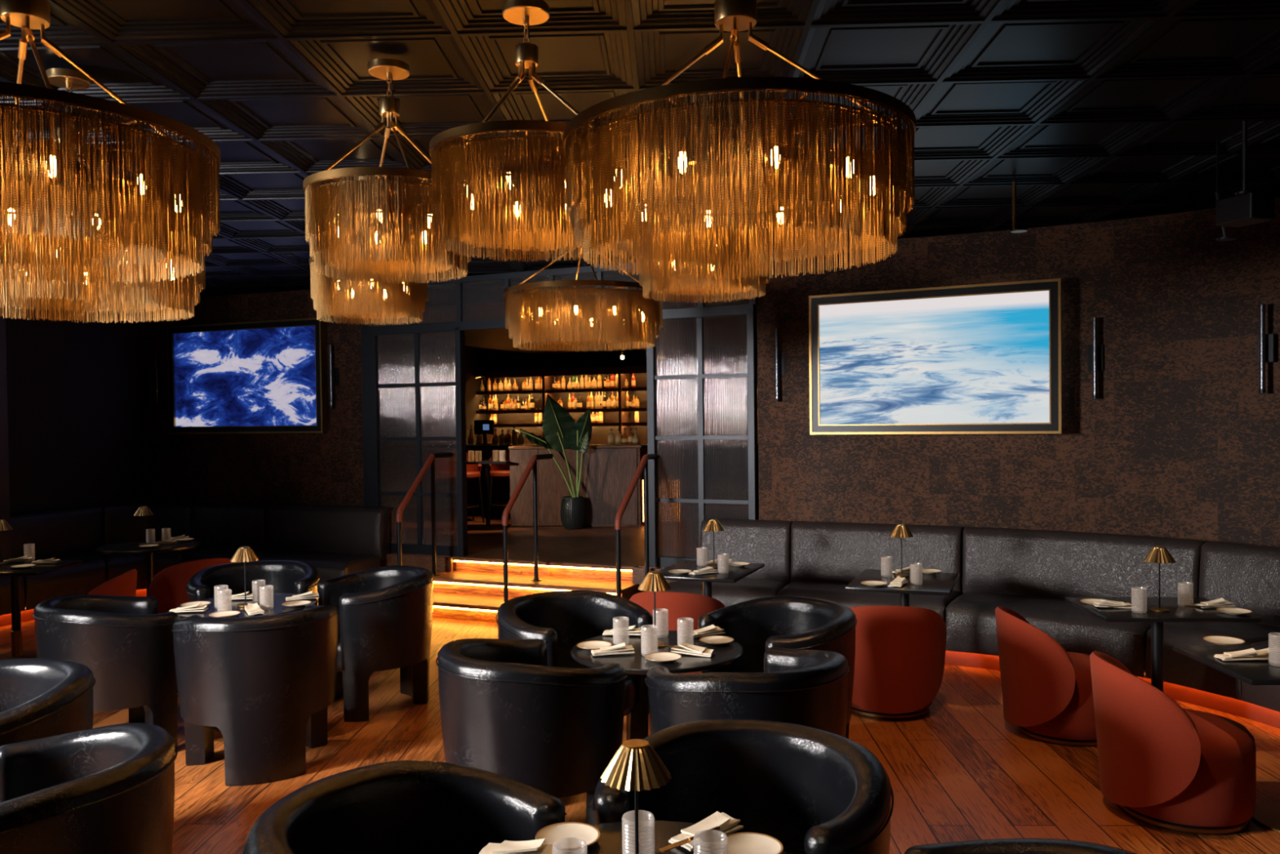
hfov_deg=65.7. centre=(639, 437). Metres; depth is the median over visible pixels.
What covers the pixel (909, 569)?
napkin
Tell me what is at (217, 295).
ceiling
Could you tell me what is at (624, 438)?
bottle
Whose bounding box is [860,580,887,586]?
plate
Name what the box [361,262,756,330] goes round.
transom panel
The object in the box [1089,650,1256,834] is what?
swivel chair
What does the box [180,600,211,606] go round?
plate
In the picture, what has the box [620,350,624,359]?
pendant light
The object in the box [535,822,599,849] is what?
plate
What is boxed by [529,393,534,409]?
bottle
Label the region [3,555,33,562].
napkin
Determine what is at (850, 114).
bulb socket
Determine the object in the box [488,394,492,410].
bottle
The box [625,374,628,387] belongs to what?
bottle
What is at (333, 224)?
chandelier
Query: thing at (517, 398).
bottle
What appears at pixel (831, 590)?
seat cushion
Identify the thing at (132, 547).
round table
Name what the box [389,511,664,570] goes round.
floor
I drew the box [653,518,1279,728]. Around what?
banquette
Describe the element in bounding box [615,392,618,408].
bottle
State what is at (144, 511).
table lamp
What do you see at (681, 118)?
bulb socket
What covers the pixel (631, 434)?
bottle
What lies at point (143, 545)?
plate
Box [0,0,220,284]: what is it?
chandelier
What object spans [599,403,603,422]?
bottle
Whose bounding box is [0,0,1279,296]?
ceiling
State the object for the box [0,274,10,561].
trim
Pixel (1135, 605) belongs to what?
knife
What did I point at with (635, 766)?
table lamp
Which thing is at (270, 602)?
round table
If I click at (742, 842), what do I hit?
plate
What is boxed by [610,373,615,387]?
bottle
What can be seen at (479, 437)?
bottle
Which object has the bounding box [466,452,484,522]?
bar chair
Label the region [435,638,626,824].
barrel chair
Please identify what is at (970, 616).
seat cushion
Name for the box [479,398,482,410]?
bottle
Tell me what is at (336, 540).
banquette
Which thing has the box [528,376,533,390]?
bottle
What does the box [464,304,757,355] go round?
ceiling
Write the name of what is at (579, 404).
bottle
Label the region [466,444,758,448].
countertop
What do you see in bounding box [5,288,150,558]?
wall
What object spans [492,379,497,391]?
bottle
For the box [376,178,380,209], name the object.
bulb socket
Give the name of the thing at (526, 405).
bottle
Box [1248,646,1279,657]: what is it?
napkin
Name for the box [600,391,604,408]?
bottle
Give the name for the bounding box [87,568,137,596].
swivel chair
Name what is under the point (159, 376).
wall sconce
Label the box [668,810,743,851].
napkin
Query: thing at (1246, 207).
ceiling projector
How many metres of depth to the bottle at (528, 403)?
18.48 m
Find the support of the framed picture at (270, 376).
attached to the wall at (318, 468)
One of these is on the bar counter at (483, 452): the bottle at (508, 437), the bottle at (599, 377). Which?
the bottle at (508, 437)
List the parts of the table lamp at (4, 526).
stem, lamp shade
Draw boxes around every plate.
[10,564,35,568]
[138,544,159,547]
[175,537,194,541]
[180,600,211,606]
[208,610,240,617]
[281,600,311,607]
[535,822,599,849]
[577,640,612,649]
[644,652,681,662]
[668,568,691,574]
[699,635,733,644]
[715,831,783,853]
[727,561,750,566]
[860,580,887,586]
[916,568,942,573]
[1080,598,1102,604]
[1203,635,1244,645]
[1216,607,1252,614]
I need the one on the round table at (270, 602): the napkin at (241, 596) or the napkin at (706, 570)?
the napkin at (241, 596)
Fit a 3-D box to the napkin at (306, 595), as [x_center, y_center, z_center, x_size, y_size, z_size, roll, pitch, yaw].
[-2.145,1.005,6.301,0.200,0.046,0.088,-1,1,-20]
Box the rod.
[1214,139,1236,241]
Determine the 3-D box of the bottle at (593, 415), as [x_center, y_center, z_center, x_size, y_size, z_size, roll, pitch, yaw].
[-0.848,-0.379,17.964,0.099,0.230,0.096,-1,1,-21]
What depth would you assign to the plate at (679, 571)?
7.21 m
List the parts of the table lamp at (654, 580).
lamp shade, stem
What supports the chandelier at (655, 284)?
hanging from the ceiling at (1097, 110)
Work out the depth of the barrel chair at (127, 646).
5.42 m
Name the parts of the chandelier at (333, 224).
rod, ring frame, rod, hanging chain, cord, rod, rod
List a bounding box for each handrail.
[395,452,453,576]
[502,453,553,602]
[614,453,657,596]
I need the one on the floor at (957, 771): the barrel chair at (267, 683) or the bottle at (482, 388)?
the barrel chair at (267, 683)
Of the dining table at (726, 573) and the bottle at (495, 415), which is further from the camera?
the bottle at (495, 415)
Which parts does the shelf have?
arched frame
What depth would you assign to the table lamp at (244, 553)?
6.06 m
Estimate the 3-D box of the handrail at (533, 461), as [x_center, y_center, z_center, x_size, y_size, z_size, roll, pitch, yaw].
[-1.074,0.935,9.449,0.112,1.526,1.024,0,1,19]
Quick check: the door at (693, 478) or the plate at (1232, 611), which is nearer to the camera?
the plate at (1232, 611)
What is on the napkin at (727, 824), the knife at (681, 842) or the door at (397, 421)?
the knife at (681, 842)
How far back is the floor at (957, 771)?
5.20 m
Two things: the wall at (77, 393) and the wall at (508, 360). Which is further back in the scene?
the wall at (508, 360)
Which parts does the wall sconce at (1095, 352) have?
mounting plate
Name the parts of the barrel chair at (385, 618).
leg, leg, leg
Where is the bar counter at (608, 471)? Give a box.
[508,444,644,527]
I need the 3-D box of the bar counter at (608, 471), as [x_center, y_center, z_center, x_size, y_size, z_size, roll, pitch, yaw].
[-0.837,0.641,13.284,1.766,1.065,0.540,-1,1,0]
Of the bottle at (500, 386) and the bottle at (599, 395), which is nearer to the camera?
the bottle at (599, 395)
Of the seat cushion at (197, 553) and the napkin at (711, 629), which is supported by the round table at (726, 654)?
the napkin at (711, 629)
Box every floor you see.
[0,617,1279,853]
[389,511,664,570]
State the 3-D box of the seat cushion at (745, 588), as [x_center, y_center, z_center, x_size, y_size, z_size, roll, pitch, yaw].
[0.696,1.398,8.409,1.032,0.355,0.694,0,1,20]
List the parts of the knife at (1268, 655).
blade, handle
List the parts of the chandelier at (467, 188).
rod, rod, ring frame, hanging chain, rod, rod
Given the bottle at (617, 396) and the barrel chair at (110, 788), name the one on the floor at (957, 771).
the barrel chair at (110, 788)
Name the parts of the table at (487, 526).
plate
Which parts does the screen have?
casing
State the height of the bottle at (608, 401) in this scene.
0.230 m
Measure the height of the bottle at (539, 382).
0.300 m
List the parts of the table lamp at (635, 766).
lamp shade, stem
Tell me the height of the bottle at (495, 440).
0.240 m
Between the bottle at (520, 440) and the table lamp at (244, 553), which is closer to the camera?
the table lamp at (244, 553)
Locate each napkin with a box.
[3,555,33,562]
[31,557,61,563]
[152,538,177,544]
[164,534,189,540]
[168,603,208,612]
[219,591,256,599]
[244,602,264,615]
[285,591,319,600]
[478,838,561,853]
[591,642,634,655]
[602,625,643,635]
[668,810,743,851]
[670,642,715,657]
[684,624,724,638]
[688,566,717,574]
[705,556,732,564]
[888,576,907,586]
[890,565,921,573]
[1093,599,1134,608]
[1193,597,1235,608]
[1213,648,1269,660]
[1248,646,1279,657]
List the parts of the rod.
plate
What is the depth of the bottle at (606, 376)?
17.84 m
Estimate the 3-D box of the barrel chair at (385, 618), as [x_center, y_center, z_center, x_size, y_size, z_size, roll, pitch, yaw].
[-1.741,1.324,6.534,0.772,0.865,0.862,-1,1,-14]
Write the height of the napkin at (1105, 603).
0.046 m
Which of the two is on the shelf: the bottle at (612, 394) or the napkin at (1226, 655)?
the bottle at (612, 394)
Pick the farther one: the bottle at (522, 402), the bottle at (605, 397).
the bottle at (522, 402)
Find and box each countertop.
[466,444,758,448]
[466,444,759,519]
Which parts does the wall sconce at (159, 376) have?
mounting plate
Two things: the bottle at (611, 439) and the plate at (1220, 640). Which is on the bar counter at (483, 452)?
the bottle at (611, 439)
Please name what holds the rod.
hanging from the ceiling at (1097, 110)
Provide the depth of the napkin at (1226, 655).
4.46 m
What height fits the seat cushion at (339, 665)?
0.209 m
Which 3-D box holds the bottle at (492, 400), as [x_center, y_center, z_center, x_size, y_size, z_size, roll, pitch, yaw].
[-2.781,-0.662,18.820,0.073,0.300,0.071,-2,1,-44]
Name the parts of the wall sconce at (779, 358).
mounting plate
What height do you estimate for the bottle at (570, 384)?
0.240 m
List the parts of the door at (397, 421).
pane, pane, pane, pane, pane, pane, pane, pane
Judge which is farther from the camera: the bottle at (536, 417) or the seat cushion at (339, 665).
the bottle at (536, 417)
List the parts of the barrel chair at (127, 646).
leg, leg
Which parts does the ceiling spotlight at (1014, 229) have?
plate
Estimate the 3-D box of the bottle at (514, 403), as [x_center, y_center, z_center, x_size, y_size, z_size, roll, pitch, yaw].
[-2.333,-0.628,18.568,0.096,0.230,0.099,0,1,34]
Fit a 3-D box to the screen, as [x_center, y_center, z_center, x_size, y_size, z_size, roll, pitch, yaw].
[-2.401,-0.079,15.284,0.340,0.380,0.160,0,1,24]
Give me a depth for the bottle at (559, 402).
18.14 m
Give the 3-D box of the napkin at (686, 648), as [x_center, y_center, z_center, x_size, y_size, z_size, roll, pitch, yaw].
[0.251,1.004,4.718,0.200,0.046,0.088,0,1,20]
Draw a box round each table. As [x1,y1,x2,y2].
[0,560,83,659]
[95,539,200,596]
[174,592,317,732]
[466,459,509,528]
[560,820,787,853]
[570,630,742,674]
[656,560,764,597]
[844,568,959,606]
[1064,596,1261,691]
[1172,644,1279,832]
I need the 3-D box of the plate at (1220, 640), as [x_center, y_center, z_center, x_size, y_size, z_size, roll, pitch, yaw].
[2.750,0.961,4.672,0.172,0.019,0.172,-1,1,0]
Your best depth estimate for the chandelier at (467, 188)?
3.33 m
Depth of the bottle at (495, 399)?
18.71 m
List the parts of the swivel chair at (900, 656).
seat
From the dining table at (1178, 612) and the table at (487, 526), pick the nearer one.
the dining table at (1178, 612)
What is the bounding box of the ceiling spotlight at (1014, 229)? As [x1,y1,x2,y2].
[1010,177,1027,232]
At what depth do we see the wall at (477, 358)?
18.70 m
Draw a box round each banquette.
[0,502,391,626]
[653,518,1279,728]
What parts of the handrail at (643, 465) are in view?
post, rail, post, rail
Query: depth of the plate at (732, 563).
7.55 m
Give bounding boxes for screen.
[474,419,493,444]
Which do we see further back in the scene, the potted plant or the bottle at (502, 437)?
the bottle at (502, 437)
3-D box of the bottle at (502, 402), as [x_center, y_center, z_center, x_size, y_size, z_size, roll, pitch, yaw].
[-2.589,-0.628,18.770,0.099,0.230,0.096,-1,1,-4]
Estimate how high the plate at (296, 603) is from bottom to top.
0.019 m
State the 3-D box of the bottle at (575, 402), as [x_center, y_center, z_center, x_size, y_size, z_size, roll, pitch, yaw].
[-1.171,-0.633,18.086,0.099,0.230,0.096,-1,1,-19]
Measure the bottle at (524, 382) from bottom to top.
0.230 m
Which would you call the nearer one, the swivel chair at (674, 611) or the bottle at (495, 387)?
the swivel chair at (674, 611)
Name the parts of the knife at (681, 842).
blade, handle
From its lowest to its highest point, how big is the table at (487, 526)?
0.880 m
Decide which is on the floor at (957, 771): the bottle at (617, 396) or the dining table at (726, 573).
the dining table at (726, 573)
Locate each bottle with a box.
[467,429,474,444]
[469,425,474,444]
[476,434,483,443]
[479,378,484,391]
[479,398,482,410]
[480,397,486,410]
[487,377,491,391]
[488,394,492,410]
[491,394,493,410]
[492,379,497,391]
[492,429,498,444]
[493,394,497,410]
[493,413,497,423]
[497,378,503,391]
[499,429,505,444]
[500,398,503,410]
[502,398,506,409]
[503,377,507,391]
[505,429,511,444]
[506,377,512,391]
[506,394,511,409]
[509,397,512,409]
[512,377,518,390]
[512,397,516,409]
[512,425,517,444]
[516,395,519,409]
[517,428,524,444]
[520,396,524,409]
[522,377,526,390]
[523,396,528,409]
[524,377,528,390]
[527,393,530,409]
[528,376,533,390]
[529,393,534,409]
[534,376,537,390]
[534,407,538,423]
[537,376,541,390]
[538,407,542,423]
[551,377,556,389]
[555,377,561,389]
[557,396,563,407]
[561,375,565,389]
[567,376,572,389]
[568,392,571,408]
[571,392,574,408]
[572,375,576,389]
[573,375,579,388]
[573,396,577,408]
[576,395,582,408]
[580,374,583,388]
[584,374,588,388]
[586,375,591,388]
[586,391,590,408]
[589,391,593,408]
[591,375,596,388]
[591,412,595,422]
[594,391,597,408]
[595,412,599,422]
[597,374,601,388]
[597,391,600,408]
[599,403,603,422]
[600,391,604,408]
[603,391,607,408]
[604,373,607,388]
[605,375,610,387]
[606,395,611,408]
[607,428,614,444]
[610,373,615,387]
[610,391,613,408]
[611,395,616,408]
[615,373,617,387]
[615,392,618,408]
[615,428,622,444]
[621,427,627,444]
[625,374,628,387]
[625,391,629,408]
[627,428,634,444]
[628,395,632,408]
[631,373,635,387]
[631,394,635,408]
[631,427,639,444]
[634,395,639,408]
[634,411,639,422]
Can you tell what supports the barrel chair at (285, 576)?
on the floor at (957, 771)
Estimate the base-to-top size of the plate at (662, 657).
0.019 m
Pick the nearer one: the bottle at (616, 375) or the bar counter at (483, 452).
the bar counter at (483, 452)
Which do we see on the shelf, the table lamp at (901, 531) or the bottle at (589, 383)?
the bottle at (589, 383)
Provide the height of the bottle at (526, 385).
0.240 m
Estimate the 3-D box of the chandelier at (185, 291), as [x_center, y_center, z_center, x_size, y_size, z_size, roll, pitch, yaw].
[-2.432,-1.040,4.242,1.049,1.012,1.049,-1,1,-13]
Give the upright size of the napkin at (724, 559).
0.046 m
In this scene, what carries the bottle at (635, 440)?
on the bar counter at (483, 452)
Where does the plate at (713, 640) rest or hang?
on the round table at (726, 654)
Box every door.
[360,321,467,556]
[646,303,758,567]
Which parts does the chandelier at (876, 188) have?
rod, bulb, bulb, rod, ring frame, rod, bulb, rod, bulb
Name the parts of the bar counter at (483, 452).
foot rail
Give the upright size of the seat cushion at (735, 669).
0.209 m
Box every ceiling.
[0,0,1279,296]
[125,294,230,299]
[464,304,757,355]
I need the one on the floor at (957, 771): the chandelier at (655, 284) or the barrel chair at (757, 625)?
the barrel chair at (757, 625)
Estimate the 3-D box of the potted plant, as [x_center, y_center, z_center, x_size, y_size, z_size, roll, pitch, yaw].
[-1.166,0.300,12.873,1.071,1.767,0.337,-1,1,6]
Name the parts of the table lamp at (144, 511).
lamp shade, stem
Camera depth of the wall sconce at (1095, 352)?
7.67 m
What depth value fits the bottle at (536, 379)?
18.43 m
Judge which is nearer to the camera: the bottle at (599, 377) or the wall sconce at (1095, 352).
the wall sconce at (1095, 352)
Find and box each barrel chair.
[0,657,95,746]
[0,722,177,853]
[32,594,179,751]
[171,604,339,786]
[185,560,320,604]
[242,760,566,853]
[317,564,434,721]
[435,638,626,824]
[495,590,653,740]
[591,719,893,853]
[644,647,849,737]
[697,595,857,738]
[903,838,1137,853]
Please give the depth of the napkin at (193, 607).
5.90 m
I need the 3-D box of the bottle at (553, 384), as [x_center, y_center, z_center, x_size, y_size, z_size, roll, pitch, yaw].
[-1.569,-0.992,18.264,0.099,0.230,0.096,-1,1,0]
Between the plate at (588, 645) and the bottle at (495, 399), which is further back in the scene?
the bottle at (495, 399)
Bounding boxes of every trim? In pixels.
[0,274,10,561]
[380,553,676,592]
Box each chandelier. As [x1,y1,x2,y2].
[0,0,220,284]
[0,67,205,323]
[302,57,474,283]
[309,176,427,325]
[429,0,616,262]
[503,236,662,351]
[563,0,915,279]
[636,120,771,302]
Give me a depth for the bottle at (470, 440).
15.59 m
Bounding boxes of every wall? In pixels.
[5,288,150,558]
[146,288,364,506]
[388,346,498,444]
[497,347,757,370]
[756,197,1279,547]
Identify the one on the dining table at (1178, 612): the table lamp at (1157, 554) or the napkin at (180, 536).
the table lamp at (1157, 554)
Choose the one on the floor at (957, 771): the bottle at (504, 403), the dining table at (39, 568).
the dining table at (39, 568)
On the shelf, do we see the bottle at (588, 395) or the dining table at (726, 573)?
the bottle at (588, 395)
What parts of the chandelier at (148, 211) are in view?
rod, rod, rod, bulb, ring frame, rod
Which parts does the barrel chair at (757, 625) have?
leg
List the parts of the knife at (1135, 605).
blade, handle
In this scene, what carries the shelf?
on the floor at (597, 544)
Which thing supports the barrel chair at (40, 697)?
on the floor at (957, 771)
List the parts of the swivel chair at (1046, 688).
backrest, seat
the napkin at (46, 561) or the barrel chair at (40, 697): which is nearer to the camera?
the barrel chair at (40, 697)
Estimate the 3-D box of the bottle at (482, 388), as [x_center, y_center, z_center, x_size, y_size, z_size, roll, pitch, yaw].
[-3.004,-0.990,18.852,0.107,0.240,0.104,-1,1,0]
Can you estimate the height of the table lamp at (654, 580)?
0.364 m
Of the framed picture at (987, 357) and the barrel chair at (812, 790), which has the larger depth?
the framed picture at (987, 357)
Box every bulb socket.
[10,186,14,208]
[48,123,55,157]
[137,135,142,174]
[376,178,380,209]
[679,118,685,152]
[846,114,853,157]
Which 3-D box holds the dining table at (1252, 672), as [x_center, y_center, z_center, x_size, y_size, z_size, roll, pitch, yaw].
[2.996,1.370,4.465,0.860,0.735,0.640,-1,1,1]
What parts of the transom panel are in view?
pane, pane, pane, pane, pane, pane, pane, pane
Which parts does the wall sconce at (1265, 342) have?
mounting plate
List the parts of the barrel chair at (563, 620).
leg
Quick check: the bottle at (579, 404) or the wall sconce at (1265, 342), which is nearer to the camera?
the wall sconce at (1265, 342)
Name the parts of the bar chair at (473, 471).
leg, seat, backrest, leg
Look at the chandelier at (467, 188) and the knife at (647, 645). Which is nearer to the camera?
the chandelier at (467, 188)
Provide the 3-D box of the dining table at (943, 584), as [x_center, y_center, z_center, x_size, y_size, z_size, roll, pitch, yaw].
[1.816,1.343,6.805,0.660,0.735,0.820,0,1,22]
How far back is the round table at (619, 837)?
2.63 m
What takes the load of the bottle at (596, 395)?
on the shelf
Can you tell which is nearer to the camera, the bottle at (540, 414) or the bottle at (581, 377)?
the bottle at (581, 377)
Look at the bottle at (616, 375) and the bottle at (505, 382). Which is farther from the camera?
the bottle at (505, 382)
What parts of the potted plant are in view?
pot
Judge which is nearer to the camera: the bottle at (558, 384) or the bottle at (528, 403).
the bottle at (558, 384)
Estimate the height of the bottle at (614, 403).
0.240 m
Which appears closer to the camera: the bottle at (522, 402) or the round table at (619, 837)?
the round table at (619, 837)
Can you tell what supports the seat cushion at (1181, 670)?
on the banquette at (1030, 573)
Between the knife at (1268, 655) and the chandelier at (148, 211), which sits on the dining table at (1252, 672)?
the knife at (1268, 655)
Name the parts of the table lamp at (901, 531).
stem, lamp shade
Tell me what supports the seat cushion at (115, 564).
on the banquette at (336, 540)
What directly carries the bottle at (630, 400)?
on the shelf
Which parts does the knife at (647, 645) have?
handle, blade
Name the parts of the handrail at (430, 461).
post, rail, post, rail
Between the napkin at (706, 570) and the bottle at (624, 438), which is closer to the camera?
the napkin at (706, 570)
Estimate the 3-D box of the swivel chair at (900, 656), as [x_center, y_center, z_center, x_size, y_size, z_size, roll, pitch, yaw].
[1.573,1.363,6.259,0.675,0.720,0.681,0,1,37]
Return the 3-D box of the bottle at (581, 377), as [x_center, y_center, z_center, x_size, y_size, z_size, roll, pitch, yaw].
[-1.054,-1.029,18.028,0.073,0.300,0.071,-1,1,-18]
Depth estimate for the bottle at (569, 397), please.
18.13 m
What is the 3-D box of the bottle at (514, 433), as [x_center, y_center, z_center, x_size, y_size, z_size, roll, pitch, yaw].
[-1.934,-0.043,15.324,0.073,0.300,0.071,-1,1,-8]
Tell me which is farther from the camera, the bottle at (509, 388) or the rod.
the bottle at (509, 388)
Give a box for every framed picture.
[166,317,328,434]
[808,278,1062,434]
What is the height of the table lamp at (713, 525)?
0.364 m
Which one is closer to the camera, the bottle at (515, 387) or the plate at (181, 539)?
the plate at (181, 539)
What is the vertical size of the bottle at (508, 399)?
0.345 m
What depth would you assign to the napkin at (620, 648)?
4.71 m
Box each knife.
[646,644,682,647]
[658,826,719,852]
[1107,604,1141,607]
[1183,604,1224,607]
[1231,653,1275,657]
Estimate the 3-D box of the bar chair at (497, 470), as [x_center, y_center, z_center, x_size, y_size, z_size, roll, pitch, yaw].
[-1.910,0.683,14.055,0.479,0.981,0.455,-1,1,6]
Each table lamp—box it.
[0,519,12,564]
[133,506,153,545]
[230,546,258,607]
[600,738,671,853]
[638,570,671,647]
[702,518,724,568]
[888,524,913,577]
[1143,546,1175,612]
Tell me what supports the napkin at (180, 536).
on the round table at (132, 547)
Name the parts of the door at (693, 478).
pane, pane, pane, pane, pane, pane, pane, pane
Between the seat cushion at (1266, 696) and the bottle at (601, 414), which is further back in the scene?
the bottle at (601, 414)
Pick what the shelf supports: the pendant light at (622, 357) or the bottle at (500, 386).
the bottle at (500, 386)
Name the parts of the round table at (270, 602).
plate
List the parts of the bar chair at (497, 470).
leg, leg, backrest, seat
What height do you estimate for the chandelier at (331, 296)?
0.872 m
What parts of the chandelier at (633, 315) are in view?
rod, rod, ring frame, rod, rod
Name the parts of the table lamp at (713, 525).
lamp shade, stem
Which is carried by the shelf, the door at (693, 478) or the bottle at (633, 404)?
the bottle at (633, 404)
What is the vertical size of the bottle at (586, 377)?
0.345 m
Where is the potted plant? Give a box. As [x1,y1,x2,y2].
[511,393,591,529]
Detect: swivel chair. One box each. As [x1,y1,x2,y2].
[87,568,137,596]
[147,557,233,619]
[629,591,725,673]
[849,605,946,719]
[995,605,1097,746]
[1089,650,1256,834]
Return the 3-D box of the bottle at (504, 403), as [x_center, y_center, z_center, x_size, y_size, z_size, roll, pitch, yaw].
[-2.535,-0.627,18.675,0.099,0.230,0.096,-1,1,-38]
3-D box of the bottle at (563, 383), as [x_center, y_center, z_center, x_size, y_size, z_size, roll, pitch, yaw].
[-1.404,-1.027,18.179,0.073,0.300,0.071,-1,1,-11]
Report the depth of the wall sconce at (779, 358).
8.81 m
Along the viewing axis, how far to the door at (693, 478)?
9.23 m
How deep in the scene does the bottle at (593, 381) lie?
17.86 m
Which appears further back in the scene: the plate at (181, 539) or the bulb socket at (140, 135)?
the plate at (181, 539)
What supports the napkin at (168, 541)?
on the round table at (132, 547)
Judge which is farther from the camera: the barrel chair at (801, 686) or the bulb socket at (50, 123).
the barrel chair at (801, 686)
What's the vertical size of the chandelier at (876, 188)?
1.012 m
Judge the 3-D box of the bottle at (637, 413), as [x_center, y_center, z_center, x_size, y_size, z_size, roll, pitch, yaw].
[-0.056,-0.439,17.587,0.079,0.345,0.077,-1,1,-9]
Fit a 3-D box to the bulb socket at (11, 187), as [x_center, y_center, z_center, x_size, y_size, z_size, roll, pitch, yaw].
[-2.060,-0.811,3.248,0.022,0.124,0.021,-1,1,-10]
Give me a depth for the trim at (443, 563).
10.36 m
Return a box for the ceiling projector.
[1215,120,1275,227]
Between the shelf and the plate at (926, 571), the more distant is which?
the shelf
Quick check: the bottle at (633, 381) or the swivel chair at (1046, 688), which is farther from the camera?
the bottle at (633, 381)
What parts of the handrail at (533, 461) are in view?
post, rail, post, plate, rail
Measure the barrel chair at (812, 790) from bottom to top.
0.865 m
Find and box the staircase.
[432,555,639,622]
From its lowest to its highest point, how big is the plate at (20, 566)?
0.019 m
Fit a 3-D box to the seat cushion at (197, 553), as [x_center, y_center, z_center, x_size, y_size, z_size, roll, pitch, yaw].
[-4.684,1.419,10.816,1.225,0.355,0.751,0,1,22]
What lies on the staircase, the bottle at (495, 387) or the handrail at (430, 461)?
the handrail at (430, 461)
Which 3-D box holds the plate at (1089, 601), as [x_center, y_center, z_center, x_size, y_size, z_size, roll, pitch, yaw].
[2.682,0.971,5.834,0.172,0.019,0.172,-1,1,0]
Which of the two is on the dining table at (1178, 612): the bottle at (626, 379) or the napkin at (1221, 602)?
the napkin at (1221, 602)
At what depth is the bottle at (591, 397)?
17.88 m
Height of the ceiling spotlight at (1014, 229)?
0.376 m
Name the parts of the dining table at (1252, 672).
plate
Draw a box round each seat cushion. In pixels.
[0,575,25,615]
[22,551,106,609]
[104,548,191,589]
[182,546,262,562]
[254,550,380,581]
[336,626,342,671]
[653,577,788,606]
[733,667,764,672]
[776,580,959,623]
[945,591,1151,677]
[1144,622,1279,700]
[1241,638,1279,711]
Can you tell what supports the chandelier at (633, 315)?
hanging from the ceiling at (1097, 110)
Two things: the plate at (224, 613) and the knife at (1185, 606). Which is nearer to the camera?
the knife at (1185, 606)
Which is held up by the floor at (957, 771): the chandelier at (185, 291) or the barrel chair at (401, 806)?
the barrel chair at (401, 806)
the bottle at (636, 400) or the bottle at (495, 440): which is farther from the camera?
the bottle at (636, 400)
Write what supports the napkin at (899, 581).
on the dining table at (943, 584)
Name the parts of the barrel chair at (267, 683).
leg, leg, leg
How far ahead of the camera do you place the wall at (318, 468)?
11.32 m
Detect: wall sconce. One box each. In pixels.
[154,351,164,408]
[328,344,338,408]
[773,328,785,401]
[1087,317,1102,398]
[1257,303,1275,392]
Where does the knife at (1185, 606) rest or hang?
on the dining table at (1178, 612)
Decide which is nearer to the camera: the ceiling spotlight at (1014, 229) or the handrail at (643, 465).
the ceiling spotlight at (1014, 229)
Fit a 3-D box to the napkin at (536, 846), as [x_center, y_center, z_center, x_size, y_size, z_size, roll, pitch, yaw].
[-0.307,1.049,2.531,0.200,0.046,0.088,0,1,15]
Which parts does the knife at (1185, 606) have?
handle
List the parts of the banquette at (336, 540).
backrest, backrest, backrest, backrest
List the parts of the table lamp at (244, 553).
lamp shade, stem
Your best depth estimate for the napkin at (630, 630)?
5.13 m
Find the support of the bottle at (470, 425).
on the bar counter at (483, 452)
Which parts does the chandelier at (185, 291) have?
hanging chain, ring frame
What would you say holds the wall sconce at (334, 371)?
attached to the wall at (318, 468)
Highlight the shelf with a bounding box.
[474,361,758,444]
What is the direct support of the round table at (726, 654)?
on the floor at (957, 771)
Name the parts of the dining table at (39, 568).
plate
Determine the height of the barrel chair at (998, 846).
0.865 m
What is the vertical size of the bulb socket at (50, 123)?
0.124 m
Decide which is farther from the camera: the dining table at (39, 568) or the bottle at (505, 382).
the bottle at (505, 382)
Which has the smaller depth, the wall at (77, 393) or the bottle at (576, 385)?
the wall at (77, 393)
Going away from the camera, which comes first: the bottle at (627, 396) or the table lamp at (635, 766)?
the table lamp at (635, 766)
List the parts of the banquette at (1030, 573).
backrest, backrest, backrest, backrest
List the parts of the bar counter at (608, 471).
panel, panel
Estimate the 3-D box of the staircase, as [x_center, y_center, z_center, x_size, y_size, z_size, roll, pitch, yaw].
[-1.185,1.465,9.742,2.527,0.456,1.300,0,1,24]
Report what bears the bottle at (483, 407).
on the shelf
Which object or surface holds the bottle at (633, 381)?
on the shelf
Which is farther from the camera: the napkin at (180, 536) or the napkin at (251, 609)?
the napkin at (180, 536)
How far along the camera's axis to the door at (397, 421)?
10.53 m
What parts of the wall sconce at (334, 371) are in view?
mounting plate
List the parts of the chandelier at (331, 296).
ring frame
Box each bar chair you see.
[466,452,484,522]
[488,450,510,519]
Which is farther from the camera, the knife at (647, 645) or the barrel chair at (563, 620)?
the barrel chair at (563, 620)
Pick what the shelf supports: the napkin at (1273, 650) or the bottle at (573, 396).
the bottle at (573, 396)
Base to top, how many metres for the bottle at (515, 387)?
0.240 m
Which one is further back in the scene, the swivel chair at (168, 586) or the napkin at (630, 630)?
the swivel chair at (168, 586)
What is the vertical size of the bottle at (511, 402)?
0.240 m
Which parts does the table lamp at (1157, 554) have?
stem, lamp shade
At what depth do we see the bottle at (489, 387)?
18.75 m
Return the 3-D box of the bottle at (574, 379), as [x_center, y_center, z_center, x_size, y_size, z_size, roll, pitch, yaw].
[-1.204,-1.050,18.097,0.079,0.345,0.077,-1,1,0]
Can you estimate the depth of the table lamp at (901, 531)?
6.91 m
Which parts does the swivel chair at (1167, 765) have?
backrest, seat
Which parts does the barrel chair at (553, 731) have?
leg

